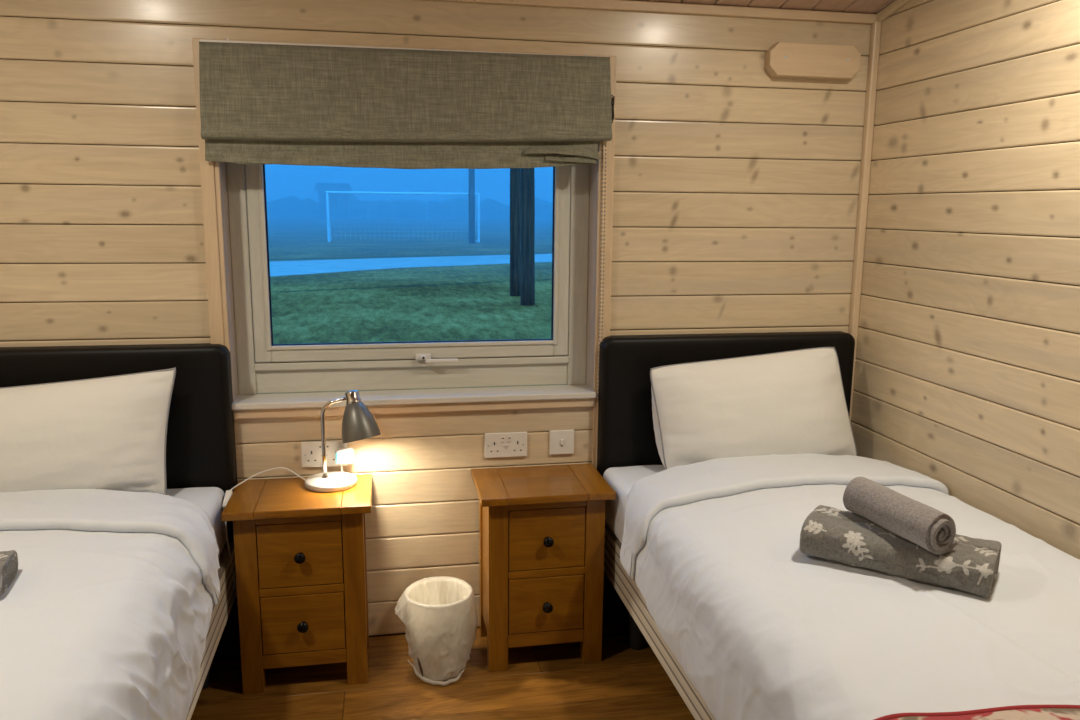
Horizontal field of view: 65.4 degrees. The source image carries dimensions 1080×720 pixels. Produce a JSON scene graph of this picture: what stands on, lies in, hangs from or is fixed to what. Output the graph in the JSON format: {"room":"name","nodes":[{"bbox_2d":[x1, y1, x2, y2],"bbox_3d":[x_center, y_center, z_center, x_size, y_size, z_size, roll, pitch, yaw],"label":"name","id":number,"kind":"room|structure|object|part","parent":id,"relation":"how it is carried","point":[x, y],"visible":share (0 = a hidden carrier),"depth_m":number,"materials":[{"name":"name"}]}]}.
{"room":"cabin bedroom","nodes":[
{"label":"cabin bedroom","id":0,"kind":"room"},
{"bbox_2d":[0,0,872,636],"bbox_3d":[-0.402,-0.145,2.812,3.340,2.400,0.150,-1,10,-11],"label":"wall","id":1,"kind":"structure","parent":0,"point":[736,184],"depth_m":2.73,"materials":[{"name":"brown wood"}]},
{"bbox_2d":[192,38,229,351],"bbox_3d":[-1.000,0.011,2.638,0.054,1.939,0.020,-1,10,-11],"label":"trim","id":2,"kind":"structure","parent":1,"relation":"attached to","point":[209,170],"depth_m":2.56,"materials":[{"name":"brown wood"}]},
{"bbox_2d":[301,440,347,467],"bbox_3d":[-0.706,0.307,2.750,0.146,0.086,0.015,-1,10,-11],"label":"double socket","id":3,"kind":"object","parent":1,"relation":"attached to","point":[311,451],"visible":0.73,"depth_m":2.74,"materials":[{"name":"white plastic"}]},
{"bbox_2d":[335,448,353,471],"bbox_3d":[-0.636,0.337,2.744,0.059,0.097,0.045,-1,10,-11],"label":"charger","id":4,"kind":"object","parent":3,"relation":"attached to","point":[342,455],"visible":0.93,"depth_m":2.72,"materials":[{"name":"white plastic"}]},
{"bbox_2d":[212,39,599,55],"bbox_3d":[-0.385,-0.918,2.586,1.178,0.081,0.020,-1,10,-11],"label":"trim","id":5,"kind":"structure","parent":1,"relation":"attached to","point":[212,39],"depth_m":2.56,"materials":[{"name":"brown wood"}]},
{"bbox_2d":[219,141,598,401],"bbox_3d":[-0.406,-0.391,2.764,1.205,1.051,0.153,-1,10,-11],"label":"window","id":6,"kind":"structure","parent":1,"relation":"in","point":[259,365],"depth_m":2.84,"materials":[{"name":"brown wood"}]},
{"bbox_2d":[199,38,614,402],"bbox_3d":[-0.380,-0.396,2.648,1.261,1.131,0.045,-1,10,-11],"label":"blind","id":7,"kind":"object","parent":6,"relation":"attached to","point":[261,102],"visible":1,"depth_m":2.57,"materials":[{"name":"grey fabric"}]},
{"bbox_3d":[0.205,-0.275,2.788,0.017,0.853,0.008,-1,10,-11],"label":"bead chain","id":8,"kind":"part","parent":7,"relation":"part of","materials":[{"name":"beige plastic"}]},
{"bbox_3d":[-0.418,-0.422,2.798,1.051,0.844,0.052,-1,10,-11],"label":"sash","id":9,"kind":"part","parent":6,"relation":"part of","materials":[{"name":"paint"}]},
{"bbox_3d":[-0.420,-0.403,2.811,1.059,1.017,0.054,-1,10,-11],"label":"frame rail","id":10,"kind":"part","parent":6,"relation":"part of","materials":[{"name":"paint"}]},
{"bbox_3d":[-0.418,-0.422,2.798,0.949,0.844,0.052,-1,10,-11],"label":"sash rail","id":11,"kind":"part","parent":6,"relation":"part of","materials":[{"name":"paint"}]},
{"bbox_3d":[-0.394,-0.009,2.840,0.052,0.022,0.034,-1,10,-11],"label":"handle","id":12,"kind":"part","parent":6,"relation":"part of","materials":[{"name":"white plastic"}]},
{"bbox_3d":[-0.332,0.002,2.841,0.110,0.013,0.009,-1,10,-11],"label":"lever","id":13,"kind":"part","parent":6,"relation":"part of","materials":[{"name":"white plastic"}]},
{"bbox_2d":[233,398,594,418],"bbox_3d":[-0.392,0.157,2.781,1.183,0.032,0.018,-1,10,-11],"label":"trim","id":14,"kind":"structure","parent":1,"relation":"attached to","point":[588,402],"depth_m":2.78,"materials":[{"name":"brown wood"}]},
{"bbox_2d":[232,384,596,409],"bbox_3d":[-0.403,0.122,2.824,1.190,0.021,0.140,-1,10,-11],"label":"windowsill","id":15,"kind":"structure","parent":1,"relation":"attached to","point":[547,392],"depth_m":2.79,"materials":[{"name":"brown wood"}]},
{"bbox_2d":[484,432,526,457],"bbox_3d":[-0.116,0.289,2.859,0.146,0.086,0.015,-1,10,-11],"label":"double socket","id":16,"kind":"object","parent":1,"relation":"attached to","point":[505,444],"visible":1,"depth_m":2.85,"materials":[{"name":"white plastic"}]},
{"bbox_2d":[549,429,573,454],"bbox_3d":[0.075,0.283,2.894,0.086,0.086,0.016,-1,10,-11],"label":"wall switch","id":17,"kind":"object","parent":1,"relation":"attached to","point":[560,441],"visible":1,"depth_m":2.89,"materials":[{"name":"white plastic"}]},
{"bbox_2d":[592,56,616,468],"bbox_3d":[0.210,-0.018,2.863,0.050,1.939,0.020,-1,10,-11],"label":"trim","id":18,"kind":"structure","parent":1,"relation":"attached to","point":[609,160],"depth_m":2.79,"materials":[{"name":"brown wood"}]},
{"bbox_2d":[431,0,876,23],"bbox_3d":[-0.377,-1.111,2.554,3.099,0.030,0.018,-1,10,-11],"label":"trim","id":19,"kind":"structure","parent":1,"relation":"attached to","point":[619,5],"depth_m":2.71,"materials":[{"name":"brown wood"}]},
{"bbox_2d":[764,42,860,79],"bbox_3d":[0.911,-0.997,2.804,0.326,0.106,0.046,-1,10,-11],"label":"wall block","id":20,"kind":"object","parent":1,"relation":"attached to","point":[782,59],"visible":1,"depth_m":2.78,"materials":[{"name":"brown wood"}]},
{"bbox_2d":[848,21,881,422],"bbox_3d":[1.124,-0.113,3.016,0.027,2.089,0.027,-1,10,-11],"label":"trim","id":21,"kind":"structure","parent":1,"relation":"attached to","point":[875,36],"depth_m":2.92,"materials":[{"name":"brown wood"}]},
{"bbox_2d":[190,620,694,719],"bbox_3d":[0.040,1.420,0.637,3.340,0.100,5.070,-1,10,-11],"label":"floor","id":22,"kind":"structure","parent":0,"point":[549,681],"depth_m":2.58,"materials":[{"name":"brown wood"}]},
{"bbox_2d":[0,343,239,719],"bbox_3d":[-1.257,0.644,1.669,0.944,1.035,2.016,-1,10,-11],"label":"bed","id":23,"kind":"object","parent":22,"relation":"on","point":[200,441],"visible":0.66,"depth_m":2.57,"materials":[{"name":"black leather"}]},
{"bbox_2d":[166,487,227,557],"bbox_3d":[-1.260,0.663,1.636,0.924,0.199,1.937,-1,10,-11],"label":"mattress","id":24,"kind":"object","parent":23,"relation":"on","point":[211,499],"visible":0.1,"depth_m":2.52,"materials":[{"name":"white fabric"}]},
{"bbox_2d":[0,367,175,494],"bbox_3d":[-1.431,0.227,2.399,0.742,0.382,0.154,-1,10,-11],"label":"pillow","id":25,"kind":"object","parent":24,"relation":"on","point":[110,432],"visible":0.8,"depth_m":2.38,"materials":[{"name":"white fabric"}]},
{"bbox_2d":[0,489,219,719],"bbox_3d":[-1.218,0.711,1.579,0.981,0.438,1.772,-1,10,-11],"label":"duvet","id":26,"kind":"object","parent":24,"relation":"on","point":[106,611],"visible":0.98,"depth_m":1.80,"materials":[{"name":"white fabric"}]},
{"bbox_2d":[0,550,17,595],"bbox_3d":[-1.306,0.455,1.705,0.402,0.061,0.158,-3,11,-18],"label":"bath towel","id":27,"kind":"object","parent":26,"relation":"on","point":[8,559],"visible":1,"depth_m":1.78,"materials":[{"name":"grey fabric"}]},
{"bbox_3d":[-1.041,0.907,2.577,0.060,0.199,0.060,-1,10,-11],"label":"leg","id":28,"kind":"part","parent":23,"relation":"part of","materials":[{"name":"beige wood"}]},
{"bbox_2d":[221,474,371,693],"bbox_3d":[-0.740,0.699,2.656,0.422,0.588,0.312,-1,10,-11],"label":"nightstand","id":29,"kind":"object","parent":22,"relation":"on","point":[301,555],"visible":0.98,"depth_m":2.53,"materials":[{"name":"brown wood"}]},
{"bbox_3d":[-0.873,0.733,2.528,0.062,0.564,0.045,-1,10,-11],"label":"leg","id":30,"kind":"part","parent":29,"relation":"part of","materials":[{"name":"brown wood"}]},
{"bbox_3d":[-0.716,0.467,2.498,0.247,0.026,0.020,-1,10,-11],"label":"rail","id":31,"kind":"part","parent":29,"relation":"part of","materials":[{"name":"brown wood"}]},
{"bbox_3d":[-0.736,0.562,2.619,0.243,0.198,0.228,-1,10,-11],"label":"drawer","id":32,"kind":"part","parent":29,"relation":"part of","materials":[{"name":"brown wood"}]},
{"bbox_3d":[-0.712,0.587,2.495,0.034,0.034,0.030,-1,10,-11],"label":"knob","id":33,"kind":"part","parent":29,"relation":"part of","materials":[{"name":"black metal"}]},
{"bbox_2d":[222,390,380,603],"bbox_3d":[-0.741,0.536,2.678,0.476,0.891,0.191,-1,10,-11],"label":"desk lamp","id":34,"kind":"object","parent":29,"relation":"on","point":[358,423],"visible":0.91,"depth_m":2.62,"materials":[{"name":"silver metal"}]},
{"bbox_2d":[222,490,232,508],"bbox_3d":[-0.953,0.425,2.564,0.020,0.043,0.062,-1,10,-7],"label":"switch","id":35,"kind":"object","parent":34,"relation":"attached to","point":[228,493],"depth_m":2.56,"materials":[{"name":"white plastic"}]},
{"bbox_3d":[-0.559,0.198,2.628,0.121,0.134,0.121,-1,10,-11],"label":"lamp shade","id":36,"kind":"part","parent":34,"relation":"part of","materials":[{"name":"grey metal"}]},
{"bbox_3d":[-0.718,0.692,2.539,0.247,0.025,0.020,-1,10,-11],"label":"rail","id":37,"kind":"part","parent":29,"relation":"part of","materials":[{"name":"brown wood"}]},
{"bbox_3d":[-0.738,0.779,2.658,0.243,0.184,0.228,-1,10,-11],"label":"drawer","id":38,"kind":"part","parent":29,"relation":"part of","materials":[{"name":"brown wood"}]},
{"bbox_3d":[-0.714,0.804,2.534,0.034,0.034,0.030,-1,10,-11],"label":"knob","id":39,"kind":"part","parent":29,"relation":"part of","materials":[{"name":"black metal"}]},
{"bbox_3d":[-0.720,0.912,2.579,0.247,0.044,0.020,-1,10,-11],"label":"rail","id":40,"kind":"part","parent":29,"relation":"part of","materials":[{"name":"brown wood"}]},
{"bbox_3d":[-0.568,0.726,2.584,0.062,0.564,0.045,-1,10,-11],"label":"leg","id":41,"kind":"part","parent":29,"relation":"part of","materials":[{"name":"brown wood"}]},
{"bbox_3d":[-0.609,0.686,2.802,0.062,0.564,0.045,-1,10,-11],"label":"leg","id":42,"kind":"part","parent":29,"relation":"part of","materials":[{"name":"brown wood"}]},
{"bbox_2d":[413,660,465,680],"bbox_3d":[-0.322,0.862,2.688,0.206,0.261,0.206,-1,10,-11],"label":"waste bin","id":43,"kind":"object","parent":22,"relation":"on","point":[414,664],"visible":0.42,"depth_m":2.66,"materials":[{"name":"beige"}]},
{"bbox_2d":[395,576,477,685],"bbox_3d":[-0.326,0.858,2.688,0.228,0.263,0.226,7,12,32],"label":"trash can","id":44,"kind":"object","parent":43,"relation":"in","point":[438,613],"visible":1,"depth_m":2.61,"materials":[{"name":"white"}]},
{"bbox_2d":[471,463,615,671],"bbox_3d":[-0.001,0.681,2.793,0.422,0.588,0.312,-1,10,-11],"label":"nightstand","id":45,"kind":"object","parent":22,"relation":"on","point":[542,528],"visible":1,"depth_m":2.67,"materials":[{"name":"brown wood"}]},
{"bbox_3d":[-0.176,0.676,2.882,0.062,0.564,0.045,-1,10,-11],"label":"leg","id":46,"kind":"part","parent":45,"relation":"part of","materials":[{"name":"brown wood"}]},
{"bbox_3d":[-0.171,0.654,2.763,0.016,0.478,0.179,-1,10,-11],"label":"panel","id":47,"kind":"part","parent":45,"relation":"part of","materials":[{"name":"brown wood"}]},
{"bbox_3d":[-0.134,0.715,2.665,0.062,0.564,0.045,-1,10,-11],"label":"leg","id":48,"kind":"part","parent":45,"relation":"part of","materials":[{"name":"brown wood"}]},
{"bbox_3d":[0.000,0.761,2.795,0.243,0.184,0.228,-1,10,-11],"label":"drawer","id":49,"kind":"part","parent":45,"relation":"part of","materials":[{"name":"brown wood"}]},
{"bbox_3d":[0.018,0.894,2.716,0.247,0.044,0.020,-1,10,-11],"label":"rail","id":50,"kind":"part","parent":45,"relation":"part of","materials":[{"name":"brown wood"}]},
{"bbox_3d":[0.020,0.674,2.676,0.247,0.025,0.020,-1,10,-11],"label":"rail","id":51,"kind":"part","parent":45,"relation":"part of","materials":[{"name":"brown wood"}]},
{"bbox_3d":[0.002,0.544,2.756,0.243,0.198,0.228,-1,10,-11],"label":"drawer","id":52,"kind":"part","parent":45,"relation":"part of","materials":[{"name":"brown wood"}]},
{"bbox_3d":[0.022,0.449,2.635,0.247,0.026,0.020,-1,10,-11],"label":"rail","id":53,"kind":"part","parent":45,"relation":"part of","materials":[{"name":"brown wood"}]},
{"bbox_3d":[0.024,0.786,2.671,0.034,0.034,0.030,-1,10,-11],"label":"knob","id":54,"kind":"part","parent":45,"relation":"part of","materials":[{"name":"black metal"}]},
{"bbox_3d":[0.026,0.569,2.632,0.034,0.034,0.030,-1,10,-11],"label":"knob","id":55,"kind":"part","parent":45,"relation":"part of","materials":[{"name":"black metal"}]},
{"bbox_3d":[0.170,0.708,2.721,0.062,0.564,0.045,-1,10,-11],"label":"leg","id":56,"kind":"part","parent":45,"relation":"part of","materials":[{"name":"brown wood"}]},
{"bbox_2d":[597,331,854,719],"bbox_3d":[0.834,0.593,2.057,0.924,1.035,2.016,-1,10,-11],"label":"bed","id":57,"kind":"object","parent":22,"relation":"on","point":[626,435],"visible":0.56,"depth_m":2.85,"materials":[{"name":"black leather"}]},
{"bbox_2d":[603,465,664,543],"bbox_3d":[0.839,0.612,2.026,0.926,0.199,1.937,-1,10,-11],"label":"mattress","id":58,"kind":"object","parent":57,"relation":"on","point":[621,480],"visible":0.03,"depth_m":2.73,"materials":[{"name":"white fabric"}]},
{"bbox_2d":[650,347,856,468],"bbox_3d":[0.725,0.167,2.795,0.727,0.399,0.157,-1,10,-11],"label":"pillow","id":59,"kind":"object","parent":58,"relation":"on","point":[787,402],"visible":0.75,"depth_m":2.74,"materials":[{"name":"white fabric"}]},
{"bbox_2d":[620,454,1079,719],"bbox_3d":[0.837,0.615,1.953,0.988,0.350,1.770,-1,10,-11],"label":"duvet","id":60,"kind":"object","parent":58,"relation":"on","point":[761,627],"visible":0.92,"depth_m":1.78,"materials":[{"name":"white fabric"}]},
{"bbox_2d":[800,505,1001,597],"bbox_3d":[0.814,0.425,1.908,0.397,0.096,0.193,7,12,33],"label":"bath towel","id":61,"kind":"object","parent":60,"relation":"on","point":[829,533],"visible":0.85,"depth_m":1.84,"materials":[{"name":"grey fabric"}]},
{"bbox_2d":[843,477,956,554],"bbox_3d":[0.801,0.344,1.889,0.089,0.097,0.267,-4,11,-22],"label":"hand towel","id":62,"kind":"object","parent":61,"relation":"on","point":[929,528],"visible":1,"depth_m":1.83,"materials":[{"name":"grey fabric"}]},
{"bbox_2d":[874,705,1079,719],"bbox_3d":[0.919,0.706,1.240,0.930,0.257,0.328,0,10,-5],"label":"throw","id":63,"kind":"object","parent":60,"relation":"on","point":[1017,712],"visible":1,"depth_m":1.34,"materials":[{"name":"red fabric"}]},
{"bbox_3d":[0.329,0.874,2.831,0.060,0.199,0.060,-1,10,-11],"label":"leg","id":64,"kind":"part","parent":57,"relation":"part of","materials":[{"name":"black wood"}]},
{"bbox_2d":[631,0,894,13],"bbox_3d":[0.062,-0.979,0.204,3.340,0.595,5.070,-1,10,-11],"label":"ceiling","id":65,"kind":"structure","parent":0,"point":[847,6],"depth_m":2.74,"materials":[{"name":"brown"}]},
{"bbox_2d":[851,0,1079,559],"bbox_3d":[1.636,0.091,0.688,0.120,2.725,4.810,-1,10,-11],"label":"wall","id":66,"kind":"structure","parent":0,"point":[967,376],"depth_m":2.38,"materials":[{"name":"brown wood"}]},
{"bbox_2d":[876,0,910,21],"bbox_3d":[1.358,-1.179,1.640,0.018,0.517,2.390,-1,10,-11],"label":"trim","id":67,"kind":"structure","parent":66,"relation":"attached to","point":[895,5],"depth_m":2.75,"materials":[{"name":"beige wood"}]},
{"label":"outside","id":68,"kind":"structure","parent":0,"visible":0},
{"bbox_2d":[264,216,567,393],"bbox_3d":[-18.239,-17.186,105.127,180.000,0.300,209.400,-1,10,-11],"label":"ground","id":69,"kind":"structure","parent":68,"point":[466,302],"depth_m":18.38,"materials":[{"name":"green plant"}]},
{"bbox_2d":[314,183,352,218],"bbox_3d":[-30.081,-23.240,123.179,5.200,5.000,9.000,-1,10,-11],"label":"pavilion","id":70,"kind":"object","parent":69,"relation":"on","point":[342,207],"visible":0.75,"depth_m":119.28,"materials":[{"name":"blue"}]},
{"bbox_2d":[326,191,479,241],"bbox_3d":[-7.047,-7.409,43.563,7.660,2.499,2.088,-1,10,-11],"label":"goal","id":71,"kind":"object","parent":69,"relation":"on","point":[329,235],"visible":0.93,"depth_m":43.16,"materials":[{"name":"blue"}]},
{"bbox_3d":[-10.572,-7.116,41.928,0.118,2.440,0.118,-1,10,-11],"label":"post","id":72,"kind":"part","parent":71,"relation":"part of","materials":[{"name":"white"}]},
{"bbox_3d":[-3.161,-7.296,43.304,0.118,2.440,0.118,-1,10,-11],"label":"post","id":73,"kind":"part","parent":71,"relation":"part of","materials":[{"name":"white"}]},
{"bbox_2d":[267,194,552,217],"bbox_3d":[-26.714,-27.430,149.425,150.000,3.996,3.000,-1,10,-11],"label":"hedge","id":74,"kind":"object","parent":69,"relation":"on","point":[294,206],"visible":0.27,"depth_m":148.99,"materials":[{"name":"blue plant"}]},
{"bbox_2d":[269,254,551,276],"bbox_3d":[0.654,-3.508,29.412,82.341,0.050,8.674,-7,13,-38],"label":"path","id":75,"kind":"structure","parent":69,"relation":"on","point":[277,268],"depth_m":26.31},
{"bbox_2d":[468,169,474,242],"bbox_3d":[-3.366,-10.217,41.286,0.333,9.000,0.333,-1,10,-11],"label":"wooden pole","id":76,"kind":"object","parent":69,"relation":"on","point":[471,172],"visible":0.32,"depth_m":41.60,"materials":[{"name":"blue wood"}]},
{"bbox_2d":[510,168,520,295],"bbox_3d":[-0.479,-4.701,16.470,0.240,7.001,0.226,-1,10,-11],"label":"wooden pole","id":77,"kind":"object","parent":69,"relation":"on","point":[515,173],"visible":0.37,"depth_m":16.77,"materials":[{"name":"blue wood"}]},
{"bbox_2d":[520,168,534,305],"bbox_3d":[-0.213,-4.410,14.868,0.297,7.002,0.266,-1,10,-11],"label":"wooden pole","id":78,"kind":"object","parent":69,"relation":"on","point":[527,185],"visible":0.4,"depth_m":15.17,"materials":[{"name":"brown wood"}]}
]}

